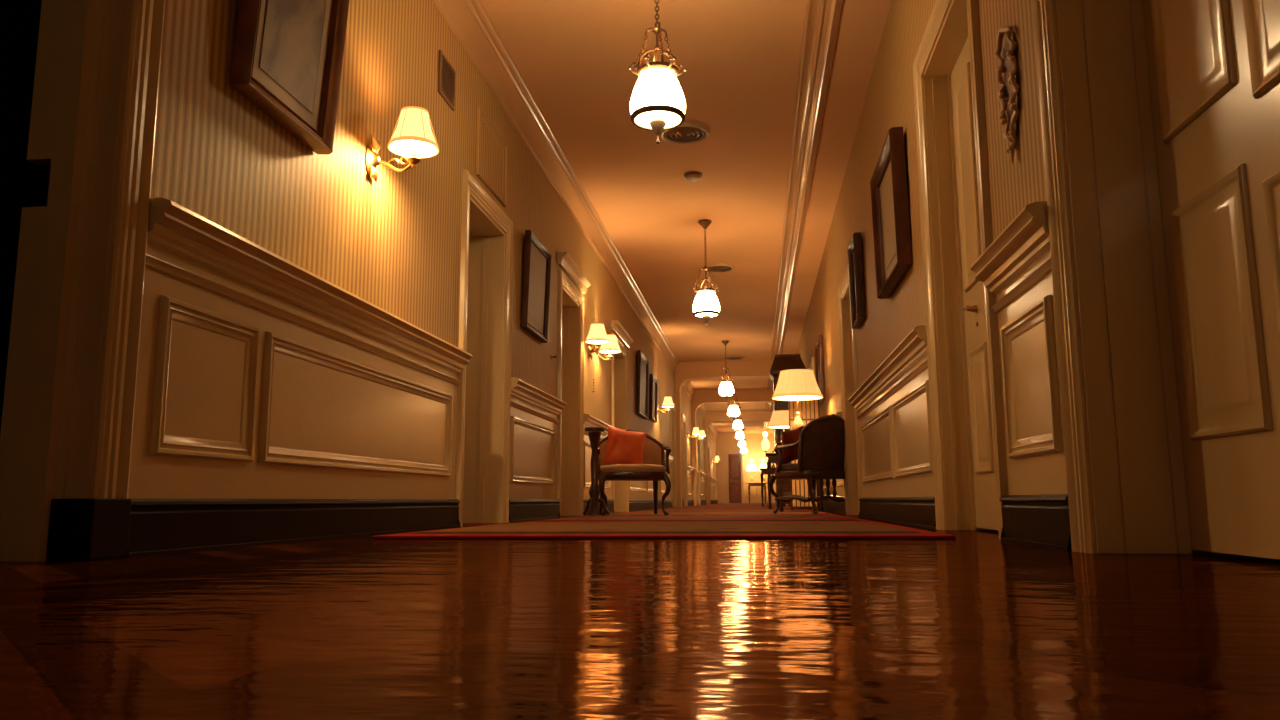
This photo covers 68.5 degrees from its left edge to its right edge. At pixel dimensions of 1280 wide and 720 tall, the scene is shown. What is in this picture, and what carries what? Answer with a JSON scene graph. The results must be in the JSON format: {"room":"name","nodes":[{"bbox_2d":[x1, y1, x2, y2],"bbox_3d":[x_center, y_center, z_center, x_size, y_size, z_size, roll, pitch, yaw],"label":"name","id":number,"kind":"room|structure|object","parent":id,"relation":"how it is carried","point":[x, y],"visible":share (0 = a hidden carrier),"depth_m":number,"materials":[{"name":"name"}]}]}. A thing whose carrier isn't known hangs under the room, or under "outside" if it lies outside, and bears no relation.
{"room":"hotel corridor","nodes":[
{"label":"hotel corridor","id":0,"kind":"room"},
{"bbox_2d":[0,0,50,432],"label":"door","id":1,"kind":"structure","parent":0,"point":[23,183],"depth_m":2.55,"materials":[{"name":"black paint"}]},
{"bbox_2d":[90,0,716,556],"bbox_3d":[0.514,1.585,19.970,0.500,3.050,44.200,-1,-9,7],"label":"wall","id":2,"kind":"structure","parent":0,"point":[393,242],"depth_m":3.97,"materials":[{"name":"beige paint"}]},
{"bbox_2d":[0,0,164,561],"bbox_3d":[-1.572,-0.827,1.796,0.259,2.462,1.726,-1,-9,7],"label":"door","id":3,"kind":"structure","parent":2,"relation":"in","point":[49,511],"depth_m":2.44,"materials":[{"name":"beige paint"}]},
{"bbox_2d":[229,0,348,154],"bbox_3d":[-1.224,-1.309,3.392,0.127,0.951,0.620,-1,-9,7],"label":"framed picture","id":4,"kind":"object","parent":2,"relation":"attached to","point":[287,59],"visible":1,"depth_m":3.38,"materials":[{"name":"brown wood"}]},
{"bbox_2d":[259,0,325,113],"bbox_3d":[-1.230,-1.309,3.393,0.002,0.722,0.392,3,-8,7],"label":"artwork","id":5,"kind":"object","parent":4,"relation":"attached to","point":[293,29],"depth_m":3.38},
{"bbox_2d":[145,197,472,476],"bbox_3d":[-1.157,0.103,3.906,0.086,0.700,2.790,-1,-9,7],"label":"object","id":6,"kind":"structure","parent":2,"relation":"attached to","point":[173,228],"depth_m":3.19,"materials":[{"name":"beige paint"}]},
{"bbox_2d":[365,106,438,181],"bbox_3d":[-1.040,-0.946,4.140,0.311,0.306,0.222,-1,-9,7],"label":"wall sconce","id":7,"kind":"object","parent":2,"relation":"attached to","point":[413,138],"visible":1,"depth_m":4.12,"materials":[{"name":"beige fabric"}]},
{"bbox_2d":[128,499,717,557],"bbox_3d":[0.787,3.011,19.724,0.036,0.152,44.200,-1,-9,7],"label":"baseboard","id":8,"kind":"structure","parent":2,"relation":"attached to","point":[157,526],"depth_m":3.28,"materials":[{"name":"brown wood"}]},
{"bbox_2d":[438,50,455,110],"bbox_3d":[-1.070,-1.549,5.222,0.014,0.240,0.260,-1,-9,7],"label":"air vent","id":9,"kind":"object","parent":2,"relation":"in","point":[446,80],"visible":1,"depth_m":5.21,"materials":[{"name":"brown metal"}]},
{"bbox_2d":[455,169,512,526],"bbox_3d":[-1.153,-0.014,5.889,0.435,2.062,1.064,-1,-9,7],"label":"door","id":10,"kind":"structure","parent":2,"relation":"in","point":[486,263],"depth_m":6.24,"materials":[{"name":"beige paint"}]},
{"bbox_2d":[476,106,506,206],"bbox_3d":[-0.959,-1.306,6.109,0.018,0.440,0.660,-1,-9,7],"label":"wall panel","id":11,"kind":"object","parent":2,"relation":"attached to","point":[480,114],"visible":1,"depth_m":6.09,"materials":[{"name":"wood"}]},
{"bbox_2d":[521,230,551,342],"bbox_3d":[-0.783,-0.543,7.155,0.070,0.721,0.700,-1,-9,7],"label":"framed picture","id":12,"kind":"object","parent":2,"relation":"attached to","point":[537,259],"visible":1,"depth_m":7.13,"materials":[{"name":"brown wood"}]},
{"bbox_2d":[528,250,544,325],"bbox_3d":[-0.787,-0.542,7.155,0.001,0.496,0.476,1,-8,7],"label":"artwork","id":13,"kind":"object","parent":12,"relation":"attached to","point":[537,267],"depth_m":7.15},
{"bbox_2d":[510,377,566,484],"bbox_3d":[-0.758,0.583,7.132,0.086,0.700,1.642,-1,-9,7],"label":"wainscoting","id":14,"kind":"structure","parent":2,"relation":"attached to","point":[521,390],"depth_m":6.99,"materials":[{"name":"beige paint"}]},
{"bbox_2d":[557,269,583,515],"bbox_3d":[-0.793,0.349,8.566,0.375,2.132,1.094,-1,-9,7],"label":"door","id":15,"kind":"structure","parent":2,"relation":"in","point":[570,427],"depth_m":8.93,"materials":[{"name":"beige paint"}]},
{"bbox_2d":[557,252,590,293],"bbox_3d":[-0.600,-0.797,8.713,0.085,0.110,1.210,-1,-9,7],"label":"door frame","id":16,"kind":"structure","parent":2,"relation":"attached to","point":[565,262],"depth_m":8.57,"materials":[{"name":"beige paint"}]},
{"bbox_2d":[432,0,718,437],"bbox_3d":[0.811,0.198,20.140,0.112,0.260,44.200,-1,-9,7],"label":"crown molding","id":17,"kind":"structure","parent":2,"relation":"attached to","point":[468,20],"depth_m":7.29,"materials":[{"name":"paint"}]},
{"bbox_2d":[583,414,612,488],"bbox_3d":[-0.406,1.007,9.974,0.086,0.700,1.952,-1,-9,7],"label":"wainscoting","id":18,"kind":"structure","parent":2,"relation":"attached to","point":[589,421],"depth_m":9.38,"materials":[{"name":"beige paint"}]},
{"bbox_2d":[585,323,620,392],"bbox_3d":[-0.382,0.005,9.591,0.271,0.660,1.042,-1,-9,7],"label":"wall sconce","id":19,"kind":"object","parent":2,"relation":"attached to","point":[597,335],"visible":1,"depth_m":9.37,"materials":[{"name":"beige fabric"}]},
{"bbox_2d":[612,333,628,511],"bbox_3d":[-0.430,0.820,11.660,0.415,2.112,1.294,-1,-9,7],"label":"door","id":20,"kind":"structure","parent":2,"relation":"in","point":[620,366],"depth_m":12.19,"materials":[{"name":"beige paint"}]},
{"bbox_2d":[611,320,632,347],"bbox_3d":[-0.217,-0.316,11.803,0.085,0.110,1.430,-1,-9,7],"label":"door frame","id":21,"kind":"structure","parent":2,"relation":"attached to","point":[617,328],"depth_m":11.63,"materials":[{"name":"beige paint"}]},
{"bbox_2d":[636,350,648,418],"bbox_3d":[0.041,0.379,13.816,0.050,0.900,1.050,0,-8,7],"label":"framed picture","id":22,"kind":"object","parent":2,"relation":"attached to","point":[642,361],"visible":1,"depth_m":13.83,"materials":[{"name":"brown wood"}]},
{"bbox_2d":[640,359,645,412],"bbox_3d":[0.034,0.379,13.817,0.001,0.766,0.916,0,-8,7],"label":"artwork","id":23,"kind":"object","parent":22,"relation":"attached to","point":[643,365],"depth_m":13.95},
{"bbox_2d":[629,454,673,493],"bbox_3d":[0.254,1.802,15.310,0.086,0.700,6.250,-1,-9,7],"label":"chair rail","id":24,"kind":"object","parent":2,"relation":"attached to","point":[671,459],"visible":0.34,"depth_m":14.53,"materials":[{"name":"beige paint"}]},
{"bbox_2d":[649,374,657,422],"bbox_3d":[0.221,0.628,15.285,0.050,0.720,0.750,0,-8,7],"label":"framed picture","id":25,"kind":"object","parent":2,"relation":"attached to","point":[653,396],"visible":1,"depth_m":15.33,"materials":[{"name":"brown wood"}]},
{"bbox_2d":[652,381,654,416],"bbox_3d":[0.214,0.628,15.286,0.001,0.586,0.616,0,-8,7],"label":"artwork","id":26,"kind":"object","parent":25,"relation":"attached to","point":[653,407],"depth_m":15.34},
{"bbox_2d":[657,396,674,414],"bbox_3d":[0.436,0.782,16.076,0.311,0.306,0.222,-1,-9,7],"label":"wall sconce","id":27,"kind":"object","parent":2,"relation":"attached to","point":[667,403],"visible":0.94,"depth_m":16.04,"materials":[{"name":"beige fabric"}]},
{"bbox_2d":[670,403,676,506],"bbox_3d":[0.505,1.922,19.055,0.375,2.112,1.124,-1,-9,7],"label":"door","id":28,"kind":"structure","parent":2,"relation":"in","point":[673,469],"depth_m":19.43,"materials":[{"name":"beige paint"}]},
{"bbox_2d":[681,414,687,505],"bbox_3d":[0.875,2.368,22.049,0.375,2.112,1.224,-1,-9,7],"label":"door","id":29,"kind":"structure","parent":2,"relation":"in","point":[684,419],"depth_m":22.47,"materials":[{"name":"beige paint"}]},
{"bbox_2d":[687,465,699,494],"bbox_3d":[1.404,3.188,24.612,0.086,0.700,4.100,-1,-9,7],"label":"chair rail","id":30,"kind":"object","parent":2,"relation":"attached to","point":[689,468],"visible":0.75,"depth_m":23.84,"materials":[{"name":"beige paint"}]},
{"bbox_2d":[688,427,699,438],"bbox_3d":[1.364,1.842,23.595,0.311,0.306,0.222,-1,-9,7],"label":"wall sconce","id":31,"kind":"object","parent":2,"relation":"attached to","point":[696,431],"visible":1,"depth_m":23.55,"materials":[{"name":"beige fabric"}]},
{"bbox_2d":[697,434,700,504],"bbox_3d":[1.531,3.158,27.351,0.375,2.112,1.224,-1,-9,7],"label":"door","id":32,"kind":"structure","parent":2,"relation":"in","point":[698,441],"depth_m":27.76,"materials":[{"name":"beige paint"}]},
{"bbox_2d":[696,430,705,439],"bbox_3d":[1.692,2.118,26.264,0.311,0.306,0.222,-1,-9,7],"label":"wall sconce","id":33,"kind":"object","parent":2,"relation":"attached to","point":[702,433],"visible":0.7,"depth_m":26.22,"materials":[{"name":"beige fabric"}]},
{"bbox_2d":[700,472,709,495],"bbox_3d":[2.096,4.021,30.208,0.086,0.700,4.700,-1,-9,7],"label":"chair rail","id":34,"kind":"object","parent":2,"relation":"attached to","point":[703,475],"visible":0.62,"depth_m":29.54,"materials":[{"name":"beige paint"}]},
{"bbox_2d":[708,444,709,503],"bbox_3d":[2.260,4.035,33.242,0.375,2.112,1.224,-1,-9,7],"label":"door","id":35,"kind":"structure","parent":2,"relation":"in","point":[708,444],"depth_m":33.75,"materials":[{"name":"beige paint"}]},
{"bbox_2d":[710,477,718,496],"bbox_3d":[3.010,5.122,37.596,0.086,0.700,7.750,-1,-9,7],"label":"chair rail","id":36,"kind":"object","parent":2,"relation":"attached to","point":[711,478],"visible":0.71,"depth_m":36.82,"materials":[{"name":"beige paint"}]},
{"bbox_2d":[0,505,1279,719],"bbox_3d":[1.982,3.183,20.059,5.400,0.100,45.200,-1,-9,7],"label":"floor","id":37,"kind":"structure","parent":0,"point":[976,624],"depth_m":1.01,"materials":[{"name":"brown wood"}]},
{"bbox_2d":[372,503,955,538],"bbox_3d":[2.338,3.410,21.968,2.160,0.012,37.700,-1,-9,7],"label":"carpet runner","id":38,"kind":"object","parent":37,"relation":"on","point":[721,520],"visible":1,"depth_m":4.50,"materials":[{"name":"red carpet"}]},
{"bbox_2d":[583,427,609,514],"bbox_3d":[-0.385,0.949,8.030,0.246,0.745,0.230,-1,-9,7],"label":"plant stand","id":39,"kind":"object","parent":38,"relation":"on","point":[594,433],"visible":1,"depth_m":8.03,"materials":[{"name":"brown wood"}]},
{"bbox_2d":[597,429,671,515],"bbox_3d":[-0.078,1.013,8.591,0.707,0.812,0.613,1,-9,-7],"label":"armchair","id":40,"kind":"object","parent":38,"relation":"on","point":[653,468],"visible":0.63,"depth_m":8.38,"materials":[{"name":"brown wood"}]},
{"bbox_2d":[604,426,646,463],"bbox_3d":[-0.133,0.804,8.626,0.398,0.404,0.182,0,-9,-1],"label":"throw cushion","id":41,"kind":"object","parent":40,"relation":"on","point":[624,447],"visible":0.94,"depth_m":8.57,"materials":[{"name":"red fabric"}]},
{"bbox_2d":[760,468,785,506],"bbox_3d":[2.680,2.566,18.945,0.520,0.760,0.500,-1,-9,7],"label":"console table","id":42,"kind":"object","parent":38,"relation":"on","point":[763,470],"visible":0.52,"depth_m":18.77,"materials":[{"name":"brown wood"}]},
{"bbox_2d":[761,431,774,467],"bbox_3d":[2.696,1.819,19.054,0.470,0.750,0.220,-1,-9,7],"label":"candle lamp","id":43,"kind":"object","parent":42,"relation":"on","point":[765,444],"visible":0.47,"depth_m":19.03,"materials":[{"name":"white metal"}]},
{"bbox_2d":[765,453,789,509],"bbox_3d":[1.999,1.672,12.949,0.520,0.760,0.500,-1,-9,7],"label":"console table","id":44,"kind":"object","parent":38,"relation":"on","point":[772,457],"visible":0.4,"depth_m":12.79,"materials":[{"name":"brown wood"}]},
{"bbox_2d":[767,410,788,441],"bbox_3d":[1.995,1.006,13.049,0.449,0.588,0.449,-1,-9,7],"label":"table lamp","id":45,"kind":"object","parent":44,"relation":"on","point":[779,419],"visible":0.49,"depth_m":12.94,"materials":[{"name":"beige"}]},
{"bbox_2d":[770,354,805,503],"bbox_3d":[2.260,1.082,14.227,0.540,2.303,0.540,-1,-9,7],"label":"tall cabinet","id":46,"kind":"object","parent":38,"relation":"on","point":[781,362],"visible":0.21,"depth_m":14.11,"materials":[{"name":"brown wood"}]},
{"bbox_2d":[775,442,822,511],"bbox_3d":[1.791,1.312,10.533,0.520,0.760,0.500,-1,-9,7],"label":"console table","id":47,"kind":"object","parent":38,"relation":"on","point":[780,482],"visible":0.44,"depth_m":10.36,"materials":[{"name":"brown wood"}]},
{"bbox_2d":[772,369,822,429],"bbox_3d":[1.787,0.533,10.649,0.576,0.816,0.576,-1,-9,7],"label":"table lamp","id":48,"kind":"object","parent":47,"relation":"on","point":[797,385],"visible":0.91,"depth_m":10.52,"materials":[{"name":"beige fabric"}]},
{"bbox_2d":[788,399,819,510],"bbox_3d":[1.995,1.070,11.358,0.370,1.480,0.030,-1,-9,7],"label":"slatted screen","id":49,"kind":"object","parent":38,"relation":"on","point":[809,411],"visible":0.27,"depth_m":11.39,"materials":[{"name":"beige wood"}]},
{"bbox_2d":[768,414,844,513],"bbox_3d":[1.642,0.997,8.947,0.680,0.931,0.623,6,-10,-35],"label":"armchair","id":50,"kind":"object","parent":38,"relation":"on","point":[821,442],"visible":0.95,"depth_m":8.71,"materials":[{"name":"brown wood"}]},
{"bbox_2d":[782,425,803,464],"bbox_3d":[1.490,0.828,9.134,0.404,0.402,0.167,6,-11,-37],"label":"throw cushion","id":51,"kind":"object","parent":50,"relation":"on","point":[792,436],"visible":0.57,"depth_m":9.04,"materials":[{"name":"red fabric"}]},
{"bbox_2d":[747,483,766,502],"bbox_3d":[5.088,5.775,40.781,0.832,0.874,0.400,-1,-9,7],"label":"console table","id":52,"kind":"object","parent":37,"relation":"on","point":[750,484],"visible":0.89,"depth_m":40.64,"materials":[{"name":"brown wood"}]},
{"bbox_2d":[746,464,756,482],"bbox_3d":[4.853,4.930,40.834,0.518,0.816,0.518,-1,-9,7],"label":"table lamp","id":53,"kind":"object","parent":52,"relation":"on","point":[750,467],"visible":1,"depth_m":40.72,"materials":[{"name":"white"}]},
{"bbox_2d":[758,464,766,482],"bbox_3d":[5.379,4.918,40.771,0.518,0.816,0.518,-1,-9,7],"label":"table lamp","id":54,"kind":"object","parent":52,"relation":"on","point":[761,465],"visible":0.56,"depth_m":40.67,"materials":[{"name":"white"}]},
{"bbox_2d":[479,0,891,433],"bbox_3d":[1.966,0.068,20.526,5.400,0.100,45.200,-1,-9,7],"label":"ceiling","id":55,"kind":"structure","parent":0,"point":[741,58],"depth_m":7.68,"materials":[{"name":"paint"}]},
{"bbox_2d":[628,0,686,143],"bbox_3d":[0.088,-1.649,4.818,0.298,1.134,0.287,-1,-9,7],"label":"pendant lamp","id":56,"kind":"object","parent":55,"relation":"hanging from","point":[657,103],"visible":1,"depth_m":4.69,"materials":[{"name":"white frosted glass"},{"name":"dark bronze"},{"name":"aged brass"}]},
{"bbox_2d":[660,122,709,143],"bbox_3d":[0.358,-1.806,7.508,0.400,0.030,0.400,-1,-9,7],"label":"ceiling vent","id":57,"kind":"object","parent":55,"relation":"in","point":[687,132],"visible":0.92,"depth_m":7.49,"materials":[{"name":"beige plastic"}]},
{"bbox_2d":[684,171,701,181],"bbox_3d":[0.479,-1.648,8.488,0.170,0.054,0.170,-1,-9,7],"label":"smoke detector","id":58,"kind":"object","parent":55,"relation":"attached to","point":[693,176],"visible":1,"depth_m":8.44,"materials":[{"name":"white plastic"}]},
{"bbox_2d":[693,219,719,326],"bbox_3d":[0.688,-0.902,9.828,0.298,1.134,0.287,1,-9,-10],"label":"pendant lamp","id":59,"kind":"object","parent":55,"relation":"hanging from","point":[706,306],"visible":1,"depth_m":9.72,"materials":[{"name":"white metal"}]},
{"bbox_2d":[703,263,734,272],"bbox_3d":[0.997,-1.157,11.864,0.400,0.030,0.400,-1,-9,7],"label":"ceiling vent","id":60,"kind":"object","parent":55,"relation":"in","point":[717,267],"visible":0.94,"depth_m":11.80,"materials":[{"name":"beige plastic"}]},
{"bbox_2d":[675,360,772,506],"bbox_3d":[2.016,1.554,19.814,2.520,3.050,0.350,-1,-9,7],"label":"arch","id":61,"kind":"object","parent":55,"relation":"attached to","point":[685,371],"visible":0.54,"depth_m":19.86,"materials":[{"name":"paint"}]},
{"bbox_2d":[718,340,733,401],"bbox_3d":[1.581,0.210,17.293,0.298,1.134,0.287,4,-10,-27],"label":"pendant lamp","id":62,"kind":"object","parent":55,"relation":"hanging from","point":[726,389],"visible":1,"depth_m":17.18,"materials":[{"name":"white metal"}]},
{"bbox_2d":[727,387,739,421],"bbox_3d":[2.145,0.853,21.609,0.298,1.134,0.287,8,-12,-44],"label":"pendant lamp","id":63,"kind":"object","parent":55,"relation":"hanging from","point":[733,411],"visible":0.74,"depth_m":21.48,"materials":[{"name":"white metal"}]},
{"bbox_2d":[724,355,744,359],"bbox_3d":[1.940,-0.046,19.323,0.440,0.030,0.440,-1,-9,7],"label":"ceiling vent","id":64,"kind":"object","parent":55,"relation":"in","point":[733,357],"visible":0.96,"depth_m":19.22,"materials":[{"name":"beige plastic"}]},
{"bbox_2d":[733,414,742,431],"bbox_3d":[2.663,1.452,25.632,0.287,1.134,0.298,-5,-10,28],"label":"pendant lamp","id":65,"kind":"object","parent":55,"relation":"hanging from","point":[737,425],"visible":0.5,"depth_m":25.50,"materials":[{"name":"white glass"}]},
{"bbox_2d":[704,411,772,504],"bbox_3d":[3.406,3.228,31.055,2.520,3.050,0.350,-1,-9,7],"label":"arch","id":66,"kind":"object","parent":55,"relation":"attached to","point":[747,416],"visible":0.6,"depth_m":31.09,"materials":[{"name":"paint"}]},
{"bbox_2d":[735,407,743,440],"bbox_3d":[3.141,2.052,29.659,0.287,1.134,0.298,-2,-9,11],"label":"pendant lamp","id":67,"kind":"object","parent":55,"relation":"hanging from","point":[739,435],"visible":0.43,"depth_m":29.52,"materials":[{"name":"white glass"}]},
{"bbox_2d":[691,389,788,505],"bbox_3d":[2.653,2.322,24.969,2.520,3.050,0.350,-1,-9,7],"label":"arch","id":68,"kind":"object","parent":55,"relation":"attached to","point":[700,397],"visible":0.57,"depth_m":25.00,"materials":[{"name":"paint"}]},
{"bbox_2d":[738,439,745,448],"bbox_3d":[3.699,2.725,34.175,0.287,1.134,0.298,1,-9,-6],"label":"pendant lamp","id":69,"kind":"object","parent":55,"relation":"hanging from","point":[741,443],"visible":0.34,"depth_m":34.03,"materials":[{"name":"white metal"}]},
{"bbox_2d":[740,429,746,454],"bbox_3d":[4.268,3.398,38.690,0.287,1.134,0.298,3,-9,-23],"label":"pendant lamp","id":70,"kind":"object","parent":55,"relation":"hanging from","point":[743,451],"visible":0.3,"depth_m":38.55,"materials":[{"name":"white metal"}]},
{"bbox_2d":[716,432,743,503],"bbox_3d":[3.924,4.711,40.982,1.110,3.050,1.200,-1,-9,7],"label":"wall","id":71,"kind":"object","parent":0,"point":[726,443],"visible":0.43,"depth_m":40.45,"materials":[{"name":"beige paint"}]},
{"bbox_2d":[728,454,741,502],"bbox_3d":[4.067,5.078,40.263,0.530,2.090,0.066,-1,-9,7],"label":"door","id":72,"kind":"structure","parent":71,"relation":"attached to","point":[734,460],"depth_m":40.25,"materials":[{"name":"brown wood"}]},
{"bbox_2d":[742,433,775,502],"bbox_3d":[4.709,4.797,41.585,3.520,3.050,0.200,-1,-9,7],"label":"wall","id":73,"kind":"structure","parent":0,"point":[755,454],"depth_m":41.47,"materials":[{"name":"beige paint"}]},
{"bbox_2d":[743,481,771,496],"bbox_3d":[5.249,5.661,41.262,1.410,0.700,0.050,-1,-9,7],"label":"wall panel","id":74,"kind":"object","parent":73,"relation":"attached to","point":[743,481],"visible":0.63,"depth_m":41.29,"materials":[{"name":"beige paint"}]},
{"bbox_2d":[774,0,1226,553],"bbox_3d":[3.511,1.516,19.610,0.500,3.050,44.200,-1,-9,7],"label":"wall","id":75,"kind":"structure","parent":0,"point":[889,102],"depth_m":5.00,"materials":[{"name":"beige paint"}]},
{"bbox_2d":[763,0,842,433],"bbox_3d":[2.864,0.044,19.909,0.220,0.044,44.200,-1,-9,7],"label":"crown molding","id":76,"kind":"structure","parent":75,"relation":"attached to","point":[821,17],"depth_m":7.51,"materials":[{"name":"paint"}]},
{"bbox_2d":[807,357,813,371],"bbox_3d":[2.648,1.110,13.869,0.235,2.162,1.224,-1,-9,7],"label":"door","id":77,"kind":"structure","parent":75,"relation":"in","point":[811,364],"depth_m":13.63,"materials":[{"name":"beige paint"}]},
{"bbox_2d":[815,335,823,405],"bbox_3d":[2.283,0.146,11.970,0.040,0.790,0.900,-1,-9,7],"label":"framed picture","id":78,"kind":"object","parent":75,"relation":"attached to","point":[819,372],"visible":0.76,"depth_m":11.85,"materials":[{"name":"brown wood"}]},
{"bbox_2d":[817,346,820,391],"bbox_3d":[2.289,0.146,11.969,0.001,0.696,0.806,-1,-9,7],"label":"artwork","id":79,"kind":"object","parent":78,"relation":"attached to","point":[818,352],"depth_m":12.12},
{"bbox_2d":[823,412,843,488],"bbox_3d":[2.181,1.157,11.068,0.086,0.700,4.300,-1,-9,7],"label":"chair rail","id":80,"kind":"object","parent":75,"relation":"attached to","point":[839,484],"visible":0.09,"depth_m":9.58,"materials":[{"name":"beige paint"}]},
{"bbox_2d":[838,265,861,514],"bbox_3d":[1.969,0.292,8.381,0.235,2.162,1.204,-1,-9,7],"label":"door","id":81,"kind":"structure","parent":75,"relation":"in","point":[847,335],"depth_m":8.82,"materials":[{"name":"beige paint"}]},
{"bbox_2d":[847,232,865,328],"bbox_3d":[1.702,-0.614,7.403,0.060,0.670,0.470,-2,-9,7],"label":"framed picture","id":82,"kind":"object","parent":75,"relation":"attached to","point":[855,263],"visible":1,"depth_m":7.22,"materials":[{"name":"brown wood"}]},
{"bbox_2d":[854,263,856,311],"bbox_3d":[1.707,-0.615,7.403,0.003,0.456,0.256,-2,-9,7],"label":"artwork","id":83,"kind":"object","parent":82,"relation":"attached to","point":[854,263],"depth_m":7.51},
{"bbox_2d":[848,325,932,482],"bbox_3d":[1.568,0.420,6.115,0.086,0.700,3.302,-1,-9,7],"label":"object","id":84,"kind":"structure","parent":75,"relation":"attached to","point":[913,347],"depth_m":5.61,"materials":[{"name":"beige paint"}]},
{"bbox_2d":[870,127,911,298],"bbox_3d":[1.459,-0.826,5.504,0.075,0.770,0.880,-2,-9,7],"label":"framed picture","id":85,"kind":"object","parent":75,"relation":"attached to","point":[888,183],"visible":1,"depth_m":5.44,"materials":[{"name":"brown wood"}]},
{"bbox_2d":[881,171,896,269],"bbox_3d":[1.466,-0.827,5.503,0.003,0.476,0.586,-2,-9,7],"label":"artwork","id":86,"kind":"object","parent":85,"relation":"attached to","point":[887,195],"depth_m":5.56},
{"bbox_2d":[775,494,1070,550],"bbox_3d":[3.253,2.955,19.427,0.036,0.152,44.200,-1,-9,7],"label":"baseboard","id":87,"kind":"structure","parent":75,"relation":"attached to","point":[1034,520],"depth_m":3.05,"materials":[{"name":"brown wood"}]},
{"bbox_2d":[913,0,1008,538],"bbox_3d":[1.403,-0.442,3.961,0.200,2.312,1.214,-1,-9,7],"label":"door","id":88,"kind":"structure","parent":75,"relation":"in","point":[967,414],"depth_m":4.32,"materials":[{"name":"beige paint"}]},
{"bbox_2d":[994,26,1019,163],"bbox_3d":[1.198,-0.863,3.057,0.035,0.470,0.183,-1,-9,7],"label":"wall ornament","id":89,"kind":"object","parent":75,"relation":"attached to","point":[1007,64],"visible":1,"depth_m":3.05,"materials":[{"name":"brown wood"}]},
{"bbox_2d":[970,201,1062,458],"bbox_3d":[1.177,-0.051,2.953,0.086,0.700,0.702,-1,-9,7],"label":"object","id":90,"kind":"structure","parent":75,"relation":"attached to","point":[1025,239],"depth_m":2.90,"materials":[{"name":"beige paint"}]},
{"bbox_2d":[1032,0,1279,559],"bbox_3d":[1.203,-0.815,1.969,0.295,2.462,1.444,-1,-9,7],"label":"door","id":91,"kind":"structure","parent":75,"relation":"in","point":[1160,119],"depth_m":2.40,"materials":[{"name":"beige paint"}]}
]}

